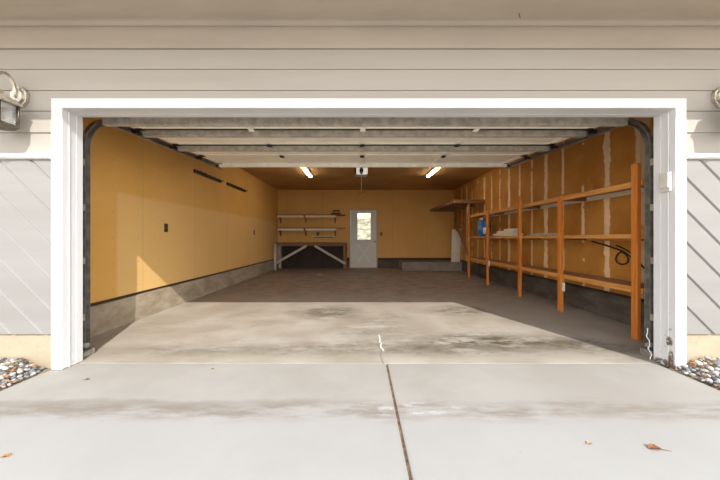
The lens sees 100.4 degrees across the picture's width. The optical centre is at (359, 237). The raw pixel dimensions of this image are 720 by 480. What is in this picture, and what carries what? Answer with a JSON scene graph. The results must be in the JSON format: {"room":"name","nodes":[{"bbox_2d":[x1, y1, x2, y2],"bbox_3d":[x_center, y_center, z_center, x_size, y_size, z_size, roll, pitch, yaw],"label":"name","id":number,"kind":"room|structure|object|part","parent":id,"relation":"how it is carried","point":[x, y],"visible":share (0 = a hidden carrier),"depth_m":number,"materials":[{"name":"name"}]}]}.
{"room":"driveway","nodes":[
{"label":"driveway","id":0,"kind":"room"},
{"bbox_2d":[83,117,277,336],"bbox_3d":[-2.930,-0.285,6.580,0.180,2.870,8.040,0,0,0],"label":"wall","id":1,"kind":"structure","parent":0,"point":[139,270],"depth_m":4.32,"materials":[{"name":"paint"}]},
{"bbox_2d":[164,223,167,231],"bbox_3d":[-2.854,-0.150,4.420,0.011,0.124,0.080,0,0,0],"label":"wall outlet","id":2,"kind":"object","parent":1,"relation":"attached to","point":[165,225],"visible":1,"depth_m":4.40,"materials":[{"name":"brown plastic"}]},
{"bbox_3d":[-2.946,0.713,6.505,0.148,0.035,7.890,0,0,0],"label":"sill plate","id":3,"kind":"part","parent":1,"relation":"part of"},
{"bbox_2d":[194,169,222,182],"bbox_3d":[-2.809,-1.155,5.645,0.103,0.060,0.990,0,0,0],"label":"rail","id":4,"kind":"object","parent":1,"relation":"attached to","point":[201,173],"visible":1,"depth_m":5.56,"materials":[{"name":"black metal"}]},
{"bbox_2d":[226,182,247,191],"bbox_3d":[-2.809,-1.165,6.935,0.103,0.060,1.030,0,0,0],"label":"rail","id":5,"kind":"object","parent":1,"relation":"attached to","point":[227,183],"visible":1,"depth_m":6.84,"materials":[{"name":"black metal"}]},
{"bbox_2d":[0,18,719,373],"bbox_3d":[0.000,-0.275,2.455,12.000,2.890,0.210,0,0,0],"label":"wall","id":6,"kind":"structure","parent":0,"point":[49,58],"depth_m":2.39,"materials":[{"name":"paint"}]},
{"bbox_2d":[0,71,29,130],"bbox_3d":[-2.695,-1.025,2.232,0.256,0.480,0.329,0,0,0],"label":"wall lantern","id":7,"kind":"object","parent":6,"relation":"attached to","point":[19,98],"visible":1,"depth_m":2.27,"materials":[{"name":"grey metal"}]},
{"bbox_3d":[-2.695,-1.153,2.285,0.022,0.224,0.160,0,0,0],"label":"arm","id":8,"kind":"part","parent":7,"relation":"part of","materials":[{"name":"grey metal"}]},
{"bbox_3d":[-2.593,-0.921,2.215,0.003,0.150,0.118,0,0,0],"label":"glass pane","id":9,"kind":"part","parent":7,"relation":"part of","materials":[{"name":"white glass"}]},
{"bbox_3d":[-2.695,-1.115,2.373,0.126,0.157,0.046,0,0,0],"label":"plate","id":10,"kind":"part","parent":7,"relation":"part of","materials":[{"name":"grey metal"}]},
{"bbox_2d":[51,98,82,369],"bbox_3d":[-2.406,-0.032,2.470,0.094,2.156,0.180,0,0,0],"label":"trim","id":11,"kind":"structure","parent":6,"relation":"attached to","point":[66,126],"depth_m":2.41,"materials":[{"name":"white paint"}]},
{"bbox_3d":[0.000,-1.699,2.380,12.000,0.042,0.060,0,0,0],"label":"soffit moulding","id":12,"kind":"part","parent":6,"relation":"part of","materials":[{"name":"beige paint"}]},
{"bbox_2d":[62,98,675,116],"bbox_3d":[0.070,-1.069,2.470,4.871,0.082,0.180,0,0,0],"label":"trim","id":13,"kind":"structure","parent":6,"relation":"attached to","point":[83,107],"depth_m":2.38,"materials":[{"name":"white paint"}]},
{"bbox_2d":[646,328,652,359],"bbox_3d":[2.498,0.912,2.594,0.029,0.265,0.042,0,0,0],"label":"rope","id":14,"kind":"object","parent":6,"relation":"hanging from","point":[647,328],"visible":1,"depth_m":2.60,"materials":[{"name":"white fabric"}]},
{"bbox_2d":[659,171,671,192],"bbox_3d":[2.488,-0.455,2.445,0.034,0.160,0.080,0,0,0],"label":"keypad","id":15,"kind":"object","parent":6,"relation":"attached to","point":[665,179],"visible":1,"depth_m":2.43,"materials":[{"name":"beige plastic"}]},
{"bbox_2d":[654,98,686,369],"bbox_3d":[2.546,-0.032,2.470,0.094,2.156,0.180,0,0,0],"label":"trim","id":16,"kind":"structure","parent":6,"relation":"attached to","point":[670,127],"depth_m":2.42,"materials":[{"name":"white paint"}]},
{"bbox_2d":[711,87,719,107],"bbox_3d":[2.860,-1.025,2.232,0.256,0.480,0.329,0,0,0],"label":"wall lantern","id":17,"kind":"object","parent":6,"relation":"attached to","point":[715,95],"visible":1,"depth_m":2.36,"materials":[{"name":"grey metal"}]},
{"bbox_2d":[278,190,453,267],"bbox_3d":[0.200,-0.285,10.518,6.120,2.870,0.165,0,0,0],"label":"wall","id":18,"kind":"structure","parent":0,"point":[407,225],"depth_m":10.45,"materials":[{"name":"beige paint"}]},
{"bbox_2d":[276,214,345,222],"bbox_3d":[-1.665,-0.652,10.285,2.330,0.284,0.330,0,0,0],"label":"wall shelf","id":19,"kind":"object","parent":18,"relation":"attached to","point":[280,216],"visible":1,"depth_m":10.13,"materials":[{"name":"grey wood"}]},
{"bbox_2d":[276,228,345,235],"bbox_3d":[-1.665,-0.207,10.285,2.330,0.284,0.330,0,0,0],"label":"wall shelf","id":20,"kind":"object","parent":18,"relation":"attached to","point":[280,230],"visible":1,"depth_m":10.13,"materials":[{"name":"grey wood"}]},
{"bbox_2d":[312,236,334,237],"bbox_3d":[-1.265,-0.043,10.405,0.790,0.065,0.090,0,0,0],"label":"ledge shelf","id":21,"kind":"object","parent":18,"relation":"attached to","point":[312,236],"visible":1,"depth_m":10.36,"materials":[{"name":"brown wood"}]},
{"bbox_2d":[349,209,377,267],"bbox_3d":[0.120,0.020,10.479,0.980,2.060,0.183,0,0,0],"label":"door","id":22,"kind":"structure","parent":18,"relation":"in","point":[362,253],"depth_m":10.46,"materials":[{"name":"white paint"}]},
{"bbox_3d":[0.140,-0.405,10.481,0.480,0.950,0.006,0,0,0],"label":"pane","id":23,"kind":"part","parent":22,"relation":"part of","materials":[{"name":"clear glass"}]},
{"bbox_3d":[0.200,0.735,10.530,6.080,0.090,0.140,0,0,0],"label":"sill plate","id":24,"kind":"part","parent":18,"relation":"part of","materials":[{"name":"wood"}]},
{"bbox_2d":[241,168,495,189],"bbox_3d":[0.200,-1.690,6.505,6.160,0.040,7.930,0,0,0],"label":"ceiling","id":25,"kind":"structure","parent":0,"point":[278,178],"depth_m":8.42,"materials":[{"name":"brown wood"}]},
{"bbox_2d":[83,119,223,357],"bbox_3d":[-2.455,-0.310,3.981,0.080,2.720,2.761,0,0,0],"label":"door track","id":26,"kind":"object","parent":25,"relation":"attached to","point":[89,131],"visible":0.38,"depth_m":2.71,"materials":[{"name":"metal"}]},
{"bbox_2d":[102,117,627,167],"bbox_3d":[0.048,-1.173,3.910,4.959,0.255,2.420,0,0,0],"label":"garage door","id":27,"kind":"structure","parent":26,"relation":"attached to","point":[229,142],"depth_m":3.57,"materials":[{"name":"white metal"}]},
{"bbox_3d":[0.048,-1.265,4.805,4.875,0.070,0.602,0,0,0],"label":"door","id":28,"kind":"part","parent":27,"relation":"part of","materials":[{"name":"white metal"}]},
{"bbox_3d":[0.048,-1.237,4.190,4.875,0.070,0.612,0,0,0],"label":"door","id":29,"kind":"part","parent":27,"relation":"part of","materials":[{"name":"white metal"}]},
{"bbox_3d":[0.048,-1.208,3.560,4.875,0.071,0.632,0,0,0],"label":"door","id":30,"kind":"part","parent":27,"relation":"part of","materials":[{"name":"white metal"}]},
{"bbox_3d":[0.048,-1.164,2.985,4.875,0.100,0.502,0,0,0],"label":"door","id":31,"kind":"part","parent":27,"relation":"part of","materials":[{"name":"white metal"}]},
{"bbox_2d":[302,168,312,177],"bbox_3d":[-1.310,-1.637,7.360,0.120,0.065,1.220,0,0,0],"label":"fluorescent light","id":32,"kind":"object","parent":25,"relation":"attached to","point":[306,170],"visible":0.57,"depth_m":7.44,"materials":[{"name":"white plastic"}]},
{"bbox_2d":[355,168,367,193],"bbox_3d":[0.025,-1.312,4.940,0.300,0.716,4.640,0,0,0],"label":"garage door opener","id":33,"kind":"object","parent":25,"relation":"hanging from","point":[359,172],"visible":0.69,"depth_m":6.80,"materials":[{"name":"grey plastic"}]},
{"bbox_2d":[426,168,438,177],"bbox_3d":[1.800,-1.637,7.360,0.120,0.065,1.220,0,0,0],"label":"fluorescent light","id":34,"kind":"object","parent":25,"relation":"attached to","point":[433,170],"visible":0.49,"depth_m":7.42,"materials":[{"name":"white plastic"}]},
{"bbox_2d":[504,119,653,357],"bbox_3d":[2.590,-0.310,3.981,0.080,2.720,2.761,0,0,0],"label":"door track","id":35,"kind":"object","parent":25,"relation":"attached to","point":[644,130],"visible":0.44,"depth_m":2.71,"materials":[{"name":"metal"}]},
{"bbox_2d":[76,268,661,365],"bbox_3d":[0.200,1.120,6.585,6.520,0.140,8.130,0,0,0],"label":"floor","id":36,"kind":"structure","parent":0,"point":[386,316],"depth_m":3.64,"materials":[{"name":"concrete"}]},
{"bbox_2d":[274,242,346,269],"bbox_3d":[-1.625,0.600,10.066,2.350,0.900,0.736,0,0,0],"label":"workbench","id":37,"kind":"object","parent":36,"relation":"on","point":[294,254],"visible":1,"depth_m":10.40,"materials":[{"name":"brown wood"}]},
{"bbox_3d":[-2.755,0.600,9.740,0.090,0.900,0.040,0,0,0],"label":"leg","id":38,"kind":"part","parent":37,"relation":"part of","materials":[{"name":"grey wood"}]},
{"bbox_3d":[-2.755,0.620,10.330,0.090,0.860,0.040,0,0,0],"label":"leg","id":39,"kind":"part","parent":37,"relation":"part of","materials":[{"name":"grey wood"}]},
{"bbox_3d":[-1.580,0.610,10.417,2.260,0.840,0.034,0,0,0],"label":"panel","id":40,"kind":"part","parent":37,"relation":"part of","materials":[{"name":"black wood"}]},
{"bbox_3d":[-0.510,0.655,9.740,0.060,0.790,0.040,0,0,0],"label":"leg","id":41,"kind":"part","parent":37,"relation":"part of","materials":[{"name":"wood"}]},
{"bbox_3d":[-0.495,0.620,10.330,0.090,0.860,0.040,0,0,0],"label":"leg","id":42,"kind":"part","parent":37,"relation":"part of","materials":[{"name":"wood"}]},
{"bbox_2d":[398,260,461,270],"bbox_3d":[2.284,0.907,9.967,1.909,0.285,0.934,0,0,0],"label":"concrete step","id":43,"kind":"structure","parent":36,"relation":"on","point":[403,265],"depth_m":9.50,"materials":[{"name":"grey concrete"}]},
{"bbox_2d":[451,229,455,261],"bbox_3d":[2.978,0.246,9.560,0.160,1.036,0.022,0,0,0],"label":"leaning board","id":44,"kind":"object","parent":43,"relation":"on","point":[453,243],"visible":1,"depth_m":9.55,"materials":[{"name":"beige wood"}]},
{"bbox_2d":[455,231,458,261],"bbox_3d":[3.092,0.276,9.585,0.120,0.975,0.022,0,0,0],"label":"leaning board","id":45,"kind":"object","parent":43,"relation":"on","point":[457,233],"visible":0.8,"depth_m":9.57,"materials":[{"name":"beige wood"}]},
{"bbox_2d":[458,228,460,261],"bbox_3d":[3.178,0.226,9.610,0.120,1.075,0.022,0,0,0],"label":"leaning board","id":46,"kind":"object","parent":43,"relation":"on","point":[459,239],"visible":0.8,"depth_m":9.60,"materials":[{"name":"beige wood"}]},
{"bbox_2d":[467,163,643,339],"bbox_3d":[3.036,0.070,5.505,0.404,1.960,4.890,0,0,0],"label":"shelving","id":47,"kind":"object","parent":36,"relation":"on","point":[636,185],"visible":0.85,"depth_m":4.07,"materials":[{"name":"brown wood"}]},
{"bbox_3d":[2.860,0.070,7.900,0.040,1.960,0.072,0,0,0],"label":"post","id":48,"kind":"part","parent":47,"relation":"part of","materials":[{"name":"orange wood"}]},
{"bbox_2d":[478,218,484,235],"bbox_3d":[3.000,-0.272,7.420,0.172,0.465,0.172,0,0,0],"label":"jug","id":49,"kind":"object","parent":47,"relation":"on","point":[481,222],"visible":0.79,"depth_m":7.36,"materials":[{"name":"blue plastic"}]},
{"bbox_2d":[483,220,489,235],"bbox_3d":[3.040,-0.232,7.220,0.152,0.384,0.152,0,0,0],"label":"jug","id":50,"kind":"object","parent":47,"relation":"on","point":[484,224],"visible":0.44,"depth_m":7.18,"materials":[{"name":"blue plastic"}]},
{"bbox_3d":[2.860,0.215,6.720,0.040,1.670,0.072,0,0,0],"label":"post","id":51,"kind":"part","parent":47,"relation":"part of","materials":[{"name":"brown wood"}]},
{"bbox_2d":[493,233,522,235],"bbox_3d":[3.045,-0.068,6.210,0.230,0.055,0.820,0,0,0],"label":"plank","id":52,"kind":"object","parent":47,"relation":"on","point":[499,234],"visible":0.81,"depth_m":5.98,"materials":[{"name":"beige wood"}]},
{"bbox_2d":[497,231,517,233],"bbox_3d":[3.045,-0.120,6.165,0.190,0.050,0.630,0,0,0],"label":"plank","id":53,"kind":"object","parent":52,"relation":"on","point":[498,232],"visible":0.64,"depth_m":6.02,"materials":[{"name":"beige wood"}]},
{"bbox_2d":[504,228,517,230],"bbox_3d":[3.045,-0.165,5.990,0.150,0.040,0.420,0,0,0],"label":"plank","id":54,"kind":"object","parent":53,"relation":"on","point":[513,229],"visible":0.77,"depth_m":5.85,"materials":[{"name":"beige wood"}]},
{"bbox_3d":[2.860,0.150,5.370,0.040,1.800,0.072,0,0,0],"label":"post","id":55,"kind":"part","parent":47,"relation":"part of","materials":[{"name":"brown wood"}]},
{"bbox_3d":[3.071,0.004,5.370,0.295,0.052,0.038,0,0,0],"label":"cross arm","id":56,"kind":"part","parent":47,"relation":"part of"},
{"bbox_3d":[3.071,-0.551,5.370,0.295,0.052,0.038,0,0,0],"label":"cross arm","id":57,"kind":"part","parent":47,"relation":"part of"},
{"bbox_2d":[530,233,557,235],"bbox_3d":[3.040,-0.058,4.920,0.180,0.035,0.600,0,0,0],"label":"plank","id":58,"kind":"object","parent":47,"relation":"on","point":[537,234],"visible":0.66,"depth_m":4.83,"materials":[{"name":"beige wood"}]},
{"bbox_3d":[3.229,0.006,5.505,0.020,0.057,4.890,0,0,0],"label":"rail","id":59,"kind":"part","parent":47,"relation":"part of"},
{"bbox_3d":[2.902,0.546,5.505,0.043,0.062,4.890,0,0,0],"label":"rail","id":60,"kind":"part","parent":47,"relation":"part of","materials":[{"name":"orange wood"}]},
{"bbox_3d":[2.902,-0.017,5.505,0.043,0.046,4.890,0,0,0],"label":"rail","id":61,"kind":"part","parent":47,"relation":"part of","materials":[{"name":"orange wood"}]},
{"bbox_3d":[2.902,-0.564,5.505,0.043,0.062,4.890,0,0,0],"label":"rail","id":62,"kind":"part","parent":47,"relation":"part of","materials":[{"name":"brown wood"}]},
{"bbox_3d":[2.860,0.225,4.280,0.040,1.650,0.072,0,0,0],"label":"post","id":63,"kind":"part","parent":47,"relation":"part of","materials":[{"name":"brown wood"}]},
{"bbox_3d":[3.229,-0.548,5.505,0.020,0.057,4.890,0,0,0],"label":"rail","id":64,"kind":"part","parent":47,"relation":"part of","materials":[{"name":"brown wood"}]},
{"bbox_3d":[3.071,0.004,4.280,0.295,0.052,0.038,0,0,0],"label":"cross arm","id":65,"kind":"part","parent":47,"relation":"part of"},
{"bbox_3d":[3.071,-0.551,4.280,0.295,0.052,0.038,0,0,0],"label":"cross arm","id":66,"kind":"part","parent":47,"relation":"part of"},
{"bbox_3d":[2.860,0.140,3.110,0.040,1.820,0.072,0,0,0],"label":"post","id":67,"kind":"part","parent":47,"relation":"part of","materials":[{"name":"brown wood"}]},
{"bbox_2d":[454,117,653,329],"bbox_3d":[3.330,-0.285,6.580,0.180,2.870,8.040,0,0,0],"label":"wall","id":68,"kind":"structure","parent":0,"point":[604,160],"depth_m":4.69,"materials":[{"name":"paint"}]},
{"bbox_2d":[430,200,484,264],"bbox_3d":[2.848,-0.140,9.123,0.816,1.721,2.646,0,0,0],"label":"shelf","id":69,"kind":"object","parent":68,"relation":"attached to","point":[451,206],"visible":1,"depth_m":8.58,"materials":[{"name":"brown wood"}]},
{"bbox_3d":[3.346,0.715,6.505,0.148,0.030,7.890,0,0,0],"label":"sill plate","id":70,"kind":"part","parent":68,"relation":"part of","materials":[{"name":"black wood"}]},
{"bbox_2d":[591,241,643,268],"bbox_3d":[3.234,0.239,3.762,0.046,0.399,0.880,0,0,0],"label":"electrical cable","id":71,"kind":"object","parent":68,"relation":"attached to","point":[622,251],"visible":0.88,"depth_m":3.73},
{"bbox_3d":[0.000,-2.850,6.230,12.000,1.940,9.640,0,0,0],"label":"roof","id":72,"kind":"structure","parent":0,"visible":0},
{"bbox_2d":[0,0,719,17],"bbox_3d":[0.000,-1.800,1.910,12.000,0.160,1.000,0,0,0],"label":"soffit","id":73,"kind":"structure","parent":72,"relation":"attached to","point":[8,8],"depth_m":2.25,"materials":[{"name":"beige paint"}]},
{"label":"outside","id":74,"kind":"structure","parent":0,"visible":0},
{"bbox_2d":[0,364,49,390],"bbox_3d":[-4.475,1.040,-3.290,4.000,0.080,11.420,0,0,0],"label":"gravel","id":75,"kind":"structure","parent":74,"point":[14,365],"depth_m":2.31,"materials":[{"name":"gravel"}]},
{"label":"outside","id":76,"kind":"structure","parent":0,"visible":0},
{"bbox_2d":[669,364,719,390],"bbox_3d":[4.485,1.040,-3.290,4.000,0.080,11.420,0,0,0],"label":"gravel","id":77,"kind":"structure","parent":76,"point":[713,365],"depth_m":2.30,"materials":[{"name":"gravel"}]},
{"bbox_2d":[694,360,702,364],"bbox_3d":[2.656,0.982,2.354,0.034,0.037,0.051,0,0,-16],"label":"stone","id":78,"kind":"object","parent":77,"relation":"on","point":[695,361],"visible":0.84,"depth_m":2.35,"materials":[{"name":"white stone"}]},
{"bbox_2d":[706,365,713,370],"bbox_3d":[2.671,0.994,2.291,0.051,0.034,0.046,0,0,-23],"label":"stone","id":79,"kind":"object","parent":77,"relation":"on","point":[710,368],"visible":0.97,"depth_m":2.28,"materials":[{"name":"white stone"}]},
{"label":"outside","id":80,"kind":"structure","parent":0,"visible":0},
{"bbox_2d":[0,364,719,479],"bbox_3d":[0.005,1.120,-3.244,4.950,0.140,11.512,0,0,0],"label":"driveway","id":81,"kind":"structure","parent":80,"point":[124,421],"depth_m":1.69,"materials":[{"name":"concrete"}]},
{"bbox_2d":[648,443,671,451],"bbox_3d":[1.482,1.040,1.488,0.094,0.016,0.042,0,0,9],"label":"dry leaf","id":82,"kind":"object","parent":81,"relation":"on","point":[650,446],"visible":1,"depth_m":1.49,"materials":[{"name":"brown plant"}]},
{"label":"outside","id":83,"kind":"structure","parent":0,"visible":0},
{"bbox_2d":[357,217,370,239],"bbox_3d":[0.000,-0.215,20.850,18.000,3.207,7.700,0,0,0],"label":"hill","id":84,"kind":"structure","parent":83,"point":[360,227],"depth_m":21.92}
]}

